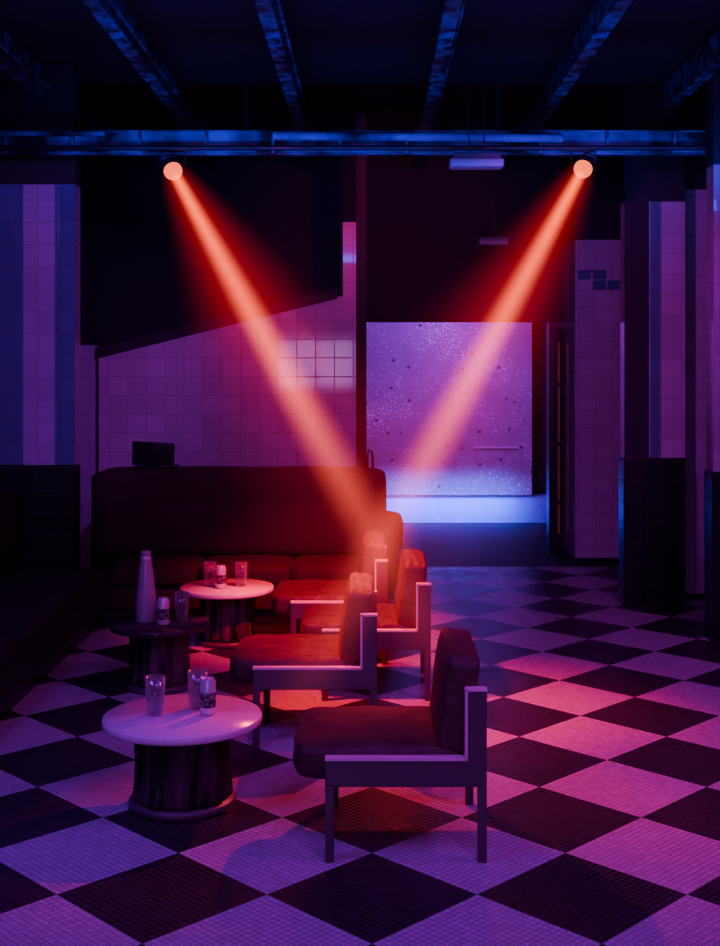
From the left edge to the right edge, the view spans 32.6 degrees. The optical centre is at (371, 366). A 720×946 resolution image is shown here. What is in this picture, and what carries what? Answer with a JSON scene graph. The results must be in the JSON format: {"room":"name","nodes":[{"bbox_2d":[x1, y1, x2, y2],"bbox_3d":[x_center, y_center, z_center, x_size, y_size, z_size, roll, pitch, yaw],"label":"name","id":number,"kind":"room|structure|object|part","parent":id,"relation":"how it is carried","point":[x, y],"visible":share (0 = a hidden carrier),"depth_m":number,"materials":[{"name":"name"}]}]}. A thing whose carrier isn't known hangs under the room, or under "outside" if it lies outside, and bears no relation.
{"room":"entertainment venue","nodes":[
{"label":"entertainment venue","id":0,"kind":"room"},
{"bbox_2d":[80,156,355,347],"bbox_3d":[-1.680,-0.170,12.600,3.220,4.140,0.200,0,0,0],"label":"wall","id":1,"kind":"structure","parent":0,"point":[158,254],"depth_m":12.50,"materials":[{"name":"paint"}]},
{"bbox_2d":[366,156,563,321],"bbox_3d":[1.610,-1.350,12.600,3.360,1.780,0.200,0,0,0],"label":"header","id":2,"kind":"object","parent":1,"relation":"attached to","point":[426,261],"depth_m":12.50,"materials":[{"name":"black paint"}]},
{"bbox_2d":[343,222,355,466],"bbox_3d":[-0.198,0.315,10.865,0.115,3.170,0.170,0,0,0],"label":"post","id":3,"kind":"object","parent":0,"point":[349,228],"depth_m":10.78,"materials":[{"name":"paint"}]},
{"bbox_2d":[0,523,719,945],"bbox_3d":[0.000,1.950,5.950,6.600,0.100,19.100,0,0,0],"label":"floor","id":4,"kind":"structure","parent":0,"point":[603,713],"depth_m":5.29,"materials":[{"name":"tile"}]},
{"bbox_2d":[0,64,79,570],"bbox_3d":[-2.750,-0.170,10.018,1.110,4.140,1.865,0,0,0],"label":"wall pier","id":5,"kind":"object","parent":4,"relation":"on","point":[40,195],"visible":0.81,"depth_m":9.09,"materials":[{"name":"paint"}]},
{"bbox_2d":[0,489,101,719],"bbox_3d":[-2.469,1.369,6.760,1.086,1.062,4.332,0,0,0],"label":"sofa","id":6,"kind":"object","parent":4,"relation":"on","point":[46,614],"visible":1,"depth_m":7.75,"materials":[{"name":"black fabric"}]},
{"bbox_3d":[-2.270,1.530,6.400,0.689,0.198,0.726,0,0,0],"label":"seat","id":7,"kind":"part","parent":6,"relation":"part of","materials":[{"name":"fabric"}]},
{"bbox_3d":[-2.270,1.529,7.120,0.688,0.196,0.726,0,0,0],"label":"seat","id":8,"kind":"part","parent":6,"relation":"part of","materials":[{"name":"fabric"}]},
{"bbox_3d":[-2.270,1.531,7.840,0.689,0.197,0.726,0,0,0],"label":"seat","id":9,"kind":"part","parent":6,"relation":"part of","materials":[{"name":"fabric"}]},
{"bbox_3d":[-2.271,1.530,8.560,0.689,0.196,0.726,0,0,0],"label":"seat","id":10,"kind":"part","parent":6,"relation":"part of","materials":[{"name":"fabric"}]},
{"bbox_2d":[80,345,98,568],"bbox_3d":[-2.555,0.855,10.875,0.250,2.090,0.150,0,0,0],"label":"wall","id":11,"kind":"structure","parent":4,"relation":"on","point":[89,365],"depth_m":10.80,"materials":[{"name":"tile"}]},
{"bbox_2d":[109,612,209,695],"bbox_3d":[-1.262,1.708,7.310,0.590,0.385,0.590,0,0,0],"label":"round side table","id":12,"kind":"object","parent":4,"relation":"on","point":[155,650],"visible":0.91,"depth_m":7.17,"materials":[{"name":"brown wood"}]},
{"bbox_2d":[136,550,155,622],"bbox_3d":[-1.345,1.304,7.320,0.120,0.420,0.120,0,0,0],"label":"water bottle","id":13,"kind":"object","parent":12,"relation":"on","point":[145,595],"visible":1,"depth_m":7.28,"materials":[{"name":"metal"}]},
{"bbox_2d":[157,597,169,625],"bbox_3d":[-1.225,1.434,7.220,0.077,0.160,0.077,0,0,0],"label":"drink can","id":14,"kind":"object","parent":12,"relation":"on","point":[163,603],"visible":1,"depth_m":7.19,"materials":[{"name":"metal"}]},
{"bbox_2d":[174,591,188,620],"bbox_3d":[-1.140,1.431,7.360,0.091,0.165,0.089,0,0,0],"label":"drinking glass","id":15,"kind":"object","parent":12,"relation":"on","point":[175,593],"visible":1,"depth_m":7.35,"materials":[{"name":"clear glass"}]},
{"bbox_2d":[102,694,261,822],"bbox_3d":[-0.825,1.708,5.360,0.690,0.385,0.690,0,0,0],"label":"round side table","id":16,"kind":"object","parent":4,"relation":"on","point":[182,771],"visible":0.97,"depth_m":5.20,"materials":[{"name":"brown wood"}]},
{"bbox_2d":[145,674,165,716],"bbox_3d":[-0.945,1.431,5.360,0.091,0.165,0.089,0,0,0],"label":"drinking glass","id":17,"kind":"object","parent":16,"relation":"on","point":[163,678],"visible":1,"depth_m":5.35,"materials":[{"name":"clear glass"}]},
{"bbox_2d":[187,668,207,709],"bbox_3d":[-0.775,1.431,5.460,0.091,0.165,0.089,0,0,0],"label":"drinking glass","id":18,"kind":"object","parent":16,"relation":"on","point":[205,673],"visible":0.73,"depth_m":5.44,"materials":[{"name":"clear glass"}]},
{"bbox_2d":[200,676,215,715],"bbox_3d":[-0.715,1.434,5.360,0.069,0.160,0.069,0,0,0],"label":"drink can","id":19,"kind":"object","parent":16,"relation":"on","point":[207,683],"visible":1,"depth_m":5.33,"materials":[{"name":"metal"}]},
{"bbox_2d":[99,299,334,471],"bbox_3d":[-1.363,0.650,10.875,2.075,2.500,0.150,0,0,0],"label":"tiles","id":20,"kind":"structure","parent":4,"relation":"on","point":[260,391],"depth_m":10.80,"materials":[{"name":"white tile"}]},
{"bbox_2d":[95,288,337,357],"bbox_3d":[-1.360,-0.385,10.875,2.120,0.610,0.230,0,0,0],"label":"cap","id":21,"kind":"object","parent":20,"relation":"on","point":[330,294],"visible":0.86,"depth_m":10.76,"materials":[{"name":"paint"}]},
{"bbox_2d":[180,578,273,648],"bbox_3d":[-1.000,1.708,8.500,0.644,0.385,0.644,0,0,0],"label":"round side table","id":22,"kind":"object","parent":4,"relation":"on","point":[230,610],"visible":0.87,"depth_m":8.34,"materials":[{"name":"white wood"}]},
{"bbox_2d":[203,561,215,586],"bbox_3d":[-1.120,1.431,8.500,0.089,0.165,0.087,0,0,0],"label":"drinking glass","id":23,"kind":"object","parent":22,"relation":"on","point":[206,561],"visible":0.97,"depth_m":8.48,"materials":[{"name":"clear glass"}]},
{"bbox_2d":[215,565,225,588],"bbox_3d":[-1.035,1.437,8.420,0.075,0.155,0.075,0,0,0],"label":"drink can","id":24,"kind":"object","parent":22,"relation":"on","point":[220,570],"visible":1,"depth_m":8.39,"materials":[{"name":"metal"}]},
{"bbox_2d":[235,561,246,586],"bbox_3d":[-0.905,1.431,8.500,0.089,0.165,0.087,0,0,0],"label":"drinking glass","id":25,"kind":"object","parent":22,"relation":"on","point":[237,561],"visible":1,"depth_m":8.49,"materials":[{"name":"clear glass"}]},
{"bbox_2d":[91,466,386,624],"bbox_3d":[-1.035,1.347,9.466,2.299,1.107,1.027,0,0,0],"label":"sofa","id":26,"kind":"object","parent":4,"relation":"on","point":[286,522],"visible":0.81,"depth_m":9.44,"materials":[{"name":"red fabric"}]},
{"bbox_3d":[-1.045,1.425,9.920,2.270,0.950,0.120,0,0,0],"label":"panel","id":27,"kind":"part","parent":26,"relation":"part of","materials":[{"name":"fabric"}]},
{"bbox_2d":[132,441,178,467],"bbox_3d":[-1.710,0.683,9.712,0.340,0.210,0.237,0,0,0],"label":"laptop","id":28,"kind":"object","parent":26,"relation":"on","point":[144,454],"visible":1,"depth_m":9.61,"materials":[{"name":"black plastic"}]},
{"bbox_3d":[-1.600,1.531,9.255,0.680,0.198,0.604,0,0,0],"label":"seat","id":29,"kind":"part","parent":26,"relation":"part of","materials":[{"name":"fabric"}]},
{"bbox_3d":[-1.035,1.150,9.725,2.302,0.720,0.454,0,0,0],"label":"backrest","id":30,"kind":"part","parent":26,"relation":"part of","materials":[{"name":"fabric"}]},
{"bbox_3d":[-0.936,1.530,9.255,0.690,0.198,0.604,0,0,0],"label":"seat","id":31,"kind":"part","parent":26,"relation":"part of","materials":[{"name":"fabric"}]},
{"bbox_3d":[-0.255,1.530,9.255,0.711,0.196,0.604,0,0,0],"label":"seat","id":32,"kind":"part","parent":26,"relation":"part of","materials":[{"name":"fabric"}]},
{"bbox_2d":[91,511,402,598],"bbox_3d":[-1.027,1.529,10.307,2.566,0.743,0.586,0,0,0],"label":"bench sofa","id":33,"kind":"object","parent":4,"relation":"on","point":[394,537],"visible":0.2,"depth_m":10.04,"materials":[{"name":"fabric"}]},
{"bbox_2d":[229,572,376,747],"bbox_3d":[-0.353,1.504,6.460,0.760,0.792,0.662,0,0,0],"label":"lounge chair","id":34,"kind":"object","parent":4,"relation":"on","point":[346,660],"visible":0.99,"depth_m":6.17,"materials":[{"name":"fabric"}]},
{"bbox_3d":[-0.578,1.750,6.150,0.034,0.300,0.040,0,0,0],"label":"leg","id":35,"kind":"part","parent":34,"relation":"part of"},
{"bbox_3d":[-0.578,1.750,6.770,0.034,0.300,0.040,0,0,0],"label":"leg","id":36,"kind":"part","parent":34,"relation":"part of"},
{"bbox_3d":[-0.383,1.532,6.460,0.704,0.191,0.590,0,0,0],"label":"seat","id":37,"kind":"part","parent":34,"relation":"part of","materials":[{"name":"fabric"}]},
{"bbox_3d":[-0.285,1.425,6.150,0.620,0.370,0.040,0,0,0],"label":"frame","id":38,"kind":"part","parent":34,"relation":"part of","materials":[{"name":"grey metal"}]},
{"bbox_3d":[-0.080,1.310,6.460,0.165,0.412,0.588,7,0,0],"label":"backrest","id":39,"kind":"part","parent":34,"relation":"part of","materials":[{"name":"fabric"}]},
{"bbox_3d":[-0.053,1.371,6.150,0.010,0.269,0.042,0,0,0],"label":"edge post","id":40,"kind":"part","parent":34,"relation":"part of","materials":[{"name":"grey metal"}]},
{"bbox_3d":[0.008,1.750,6.150,0.034,0.300,0.040,0,0,0],"label":"leg","id":41,"kind":"part","parent":34,"relation":"part of","materials":[{"name":"black metal"}]},
{"bbox_3d":[-0.285,1.425,6.770,0.620,0.370,0.040,0,0,0],"label":"frame","id":42,"kind":"part","parent":34,"relation":"part of","materials":[{"name":"grey metal"}]},
{"bbox_2d":[272,530,387,664],"bbox_3d":[-0.278,1.504,8.180,0.760,0.793,0.662,0,0,0],"label":"lounge chair","id":43,"kind":"object","parent":4,"relation":"on","point":[291,598],"visible":0.7,"depth_m":7.90,"materials":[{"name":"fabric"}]},
{"bbox_3d":[-0.503,1.750,7.870,0.034,0.300,0.040,0,0,0],"label":"leg","id":44,"kind":"part","parent":43,"relation":"part of","materials":[{"name":"grey metal"}]},
{"bbox_3d":[-0.503,1.750,8.490,0.034,0.300,0.040,0,0,0],"label":"leg","id":45,"kind":"part","parent":43,"relation":"part of","materials":[{"name":"grey metal"}]},
{"bbox_3d":[-0.307,1.532,8.180,0.704,0.191,0.590,0,0,0],"label":"seat","id":46,"kind":"part","parent":43,"relation":"part of","materials":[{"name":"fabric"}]},
{"bbox_3d":[-0.210,1.425,7.870,0.620,0.370,0.040,0,0,0],"label":"frame","id":47,"kind":"part","parent":43,"relation":"part of","materials":[{"name":"grey metal"}]},
{"bbox_3d":[-0.005,1.310,8.180,0.165,0.413,0.588,7,0,0],"label":"backrest","id":48,"kind":"part","parent":43,"relation":"part of","materials":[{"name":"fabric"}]},
{"bbox_3d":[0.083,1.750,7.870,0.034,0.300,0.040,0,0,0],"label":"leg","id":49,"kind":"part","parent":43,"relation":"part of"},
{"bbox_2d":[356,112,365,466],"bbox_3d":[-0.095,-0.170,10.950,0.090,4.140,0.300,0,0,0],"label":"post","id":50,"kind":"object","parent":4,"relation":"on","point":[360,116],"visible":0.64,"depth_m":10.80,"materials":[{"name":"black metal"}]},
{"bbox_2d":[300,548,430,700],"bbox_3d":[-0.043,1.504,7.330,0.760,0.792,0.662,0,0,0],"label":"lounge chair","id":51,"kind":"object","parent":4,"relation":"on","point":[405,624],"visible":0.79,"depth_m":7.04,"materials":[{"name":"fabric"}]},
{"bbox_3d":[-0.268,1.750,7.020,0.034,0.300,0.040,0,0,0],"label":"leg","id":52,"kind":"part","parent":51,"relation":"part of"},
{"bbox_3d":[-0.072,1.532,7.330,0.704,0.191,0.590,0,0,0],"label":"seat","id":53,"kind":"part","parent":51,"relation":"part of","materials":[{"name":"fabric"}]},
{"bbox_3d":[0.025,1.425,7.020,0.620,0.370,0.040,0,0,0],"label":"frame","id":54,"kind":"part","parent":51,"relation":"part of","materials":[{"name":"grey metal"}]},
{"bbox_3d":[0.230,1.310,7.330,0.165,0.414,0.588,7,0,0],"label":"backrest","id":55,"kind":"part","parent":51,"relation":"part of","materials":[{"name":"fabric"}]},
{"bbox_3d":[0.257,1.371,7.020,0.010,0.269,0.042,0,0,0],"label":"edge post","id":56,"kind":"part","parent":51,"relation":"part of","materials":[{"name":"grey metal"}]},
{"bbox_3d":[0.318,1.750,7.640,0.034,0.300,0.040,0,0,0],"label":"leg","id":57,"kind":"part","parent":51,"relation":"part of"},
{"bbox_3d":[0.318,1.750,7.020,0.034,0.300,0.040,0,0,0],"label":"leg","id":58,"kind":"part","parent":51,"relation":"part of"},
{"bbox_2d":[366,449,373,467],"bbox_3d":[-0.015,1.304,10.700,0.074,1.191,0.023,0,0,0],"label":"handrail","id":59,"kind":"object","parent":4,"relation":"on","point":[371,451],"visible":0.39,"depth_m":10.69,"materials":[{"name":"black metal"}]},
{"bbox_2d":[293,627,486,862],"bbox_3d":[0.062,1.503,5.040,0.760,0.793,0.662,0,0,0],"label":"lounge chair","id":60,"kind":"object","parent":4,"relation":"on","point":[443,743],"visible":1,"depth_m":4.75,"materials":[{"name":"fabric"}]},
{"bbox_3d":[-0.163,1.750,4.730,0.034,0.300,0.040,0,0,0],"label":"leg","id":61,"kind":"part","parent":60,"relation":"part of","materials":[{"name":"black metal"}]},
{"bbox_3d":[-0.163,1.750,5.350,0.034,0.300,0.040,0,0,0],"label":"leg","id":62,"kind":"part","parent":60,"relation":"part of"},
{"bbox_3d":[0.032,1.532,5.040,0.704,0.193,0.590,0,0,0],"label":"seat","id":63,"kind":"part","parent":60,"relation":"part of","materials":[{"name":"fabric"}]},
{"bbox_3d":[0.130,1.425,4.730,0.620,0.370,0.040,0,0,0],"label":"frame","id":64,"kind":"part","parent":60,"relation":"part of","materials":[{"name":"black metal"}]},
{"bbox_3d":[0.335,1.310,5.040,0.165,0.414,0.588,7,0,0],"label":"backrest","id":65,"kind":"part","parent":60,"relation":"part of","materials":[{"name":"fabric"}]},
{"bbox_3d":[0.362,1.371,4.730,0.010,0.269,0.042,0,0,0],"label":"edge post","id":66,"kind":"part","parent":60,"relation":"part of","materials":[{"name":"metal"}]},
{"bbox_3d":[0.423,1.750,5.350,0.034,0.300,0.040,0,0,0],"label":"leg","id":67,"kind":"part","parent":60,"relation":"part of","materials":[{"name":"black metal"}]},
{"bbox_3d":[0.423,1.750,4.730,0.034,0.300,0.040,0,0,0],"label":"leg","id":68,"kind":"part","parent":60,"relation":"part of","materials":[{"name":"black metal"}]},
{"bbox_2d":[386,494,545,522],"bbox_3d":[0.900,1.750,15.220,3.000,0.300,0.540,0,0,0],"label":"window ledge","id":69,"kind":"object","parent":4,"relation":"on","point":[412,508],"visible":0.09,"depth_m":14.95,"materials":[{"name":"paint"}]},
{"bbox_2d":[366,322,531,494],"bbox_3d":[0.835,0.365,15.312,2.270,2.430,0.365,0,0,0],"label":"display panel","id":70,"kind":"object","parent":69,"relation":"on","point":[449,404],"visible":0.71,"depth_m":15.15,"materials":[{"name":"paint"}]},
{"bbox_3d":[1.525,0.993,15.140,0.550,0.015,0.020,0,0,0],"label":"rail","id":71,"kind":"part","parent":70,"relation":"part of","materials":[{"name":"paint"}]},
{"bbox_2d":[619,86,685,604],"bbox_3d":[2.252,-0.170,9.902,0.495,4.140,0.195,0,0,0],"label":"wall pier","id":72,"kind":"object","parent":4,"relation":"on","point":[652,460],"visible":0.91,"depth_m":9.81,"materials":[{"name":"paint"}]},
{"bbox_2d":[685,93,705,599],"bbox_3d":[2.893,-0.170,10.158,0.795,4.140,0.245,0,0,0],"label":"wall pier","id":73,"kind":"object","parent":4,"relation":"on","point":[695,104],"depth_m":10.05,"materials":[{"name":"paint"}]},
{"bbox_2d":[704,71,719,641],"bbox_3d":[2.817,-0.170,8.582,0.945,4.140,0.195,0,0,0],"label":"wall pier","id":74,"kind":"object","parent":4,"relation":"on","point":[712,472],"visible":0.87,"depth_m":8.53,"materials":[{"name":"paint"}]},
{"bbox_2d":[0,0,719,129],"bbox_3d":[0.000,-2.300,5.950,6.600,0.100,19.100,0,0,0],"label":"ceiling","id":75,"kind":"structure","parent":0,"point":[372,57],"depth_m":8.88,"materials":[{"name":"paint"}]},
{"bbox_2d":[0,27,136,168],"bbox_3d":[-2.431,-2.115,4.700,0.127,0.230,15.400,0,0,0],"label":"joist","id":76,"kind":"object","parent":75,"relation":"attached to","point":[15,61],"depth_m":8.74,"materials":[{"name":"metal"}]},
{"bbox_2d":[82,0,226,168],"bbox_3d":[-1.522,-2.115,4.700,0.127,0.230,15.400,0,0,0],"label":"joist","id":77,"kind":"object","parent":75,"relation":"attached to","point":[112,15],"depth_m":8.30,"materials":[{"name":"metal"}]},
{"bbox_2d":[254,0,320,168],"bbox_3d":[-0.581,-2.115,4.700,0.127,0.230,15.400,0,0,0],"label":"joist","id":78,"kind":"object","parent":75,"relation":"attached to","point":[267,10],"depth_m":8.21,"materials":[{"name":"metal"}]},
{"bbox_2d":[0,54,705,155],"bbox_3d":[0.000,-1.880,8.766,6.580,0.720,0.168,0,0,0],"label":"lighting truss","id":79,"kind":"object","parent":75,"relation":"hanging from","point":[245,142],"visible":0.96,"depth_m":8.80,"materials":[{"name":"black metal"}]},
{"bbox_2d":[156,150,185,179],"bbox_3d":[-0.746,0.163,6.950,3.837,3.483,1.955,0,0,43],"label":"stage light","id":80,"kind":"object","parent":79,"relation":"hanging from","point":[169,164],"visible":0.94,"depth_m":8.73,"materials":[{"name":"black metal"}]},
{"bbox_2d":[570,150,599,177],"bbox_3d":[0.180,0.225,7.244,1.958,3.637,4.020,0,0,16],"label":"stage light","id":81,"kind":"object","parent":79,"relation":"hanging from","point":[586,162],"visible":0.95,"depth_m":8.73,"materials":[{"name":"black metal"}]},
{"bbox_2d":[412,0,466,168],"bbox_3d":[0.469,-2.115,4.700,0.127,0.230,15.400,0,0,0],"label":"joist","id":82,"kind":"object","parent":75,"relation":"attached to","point":[452,10],"depth_m":8.15,"materials":[{"name":"metal"}]},
{"bbox_2d":[449,33,503,169],"bbox_3d":[0.700,-1.787,8.260,0.360,0.905,0.160,0,0,0],"label":"ceiling fixture","id":83,"kind":"object","parent":75,"relation":"hanging from","point":[459,161],"depth_m":8.20,"materials":[{"name":"white metal"}]},
{"bbox_2d":[479,122,507,244],"bbox_3d":[1.110,-1.680,11.250,0.260,1.120,0.120,0,0,0],"label":"ceiling fixture","id":84,"kind":"object","parent":75,"relation":"hanging from","point":[493,240],"depth_m":11.20,"materials":[{"name":"white metal"}]},
{"bbox_2d":[504,0,632,168],"bbox_3d":[1.398,-2.115,4.700,0.127,0.230,15.400,0,0,0],"label":"joist","id":85,"kind":"object","parent":75,"relation":"attached to","point":[604,15],"depth_m":8.31,"materials":[{"name":"metal"}]},
{"bbox_2d":[607,28,719,158],"bbox_3d":[2.319,-2.115,4.700,0.127,0.230,15.400,0,0,0],"label":"joist","id":86,"kind":"object","parent":75,"relation":"attached to","point":[704,63],"depth_m":8.84,"materials":[{"name":"metal"}]},
{"bbox_2d":[532,322,547,493],"bbox_3d":[0.000,-0.175,15.550,6.800,4.350,0.100,0,0,0],"label":"wall","id":87,"kind":"structure","parent":0,"point":[538,328],"depth_m":15.50,"materials":[{"name":"paint"}]},
{"bbox_2d":[563,156,619,564],"bbox_3d":[2.188,-0.170,12.137,0.505,4.140,0.705,0,0,0],"label":"wall","id":88,"kind":"structure","parent":0,"point":[592,202],"depth_m":11.80,"materials":[{"name":"white tile"}]},
{"bbox_2d":[546,328,554,553],"bbox_3d":[1.830,0.750,12.600,0.060,2.300,0.200,0,0,0],"label":"door frame","id":89,"kind":"structure","parent":88,"relation":"attached to","point":[550,334],"depth_m":12.50,"materials":[{"name":"black metal"}]},
{"bbox_2d":[546,322,563,329],"bbox_3d":[1.990,-0.417,12.600,0.380,0.075,0.200,0,0,0],"label":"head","id":90,"kind":"object","parent":89,"relation":"on","point":[557,325],"visible":0.36,"depth_m":12.50},
{"bbox_2d":[555,330,563,551],"bbox_3d":[1.975,0.755,12.568,0.230,2.270,0.065,0,0,0],"label":"leaf","id":91,"kind":"object","parent":88,"relation":"attached to","point":[559,334],"depth_m":12.55,"materials":[{"name":"paint"}]},
{"bbox_3d":[1.905,0.725,12.542,0.020,1.950,0.014,0,0,0],"label":"glass strip","id":92,"kind":"part","parent":91,"relation":"part of","materials":[{"name":"black glass"}]}
]}

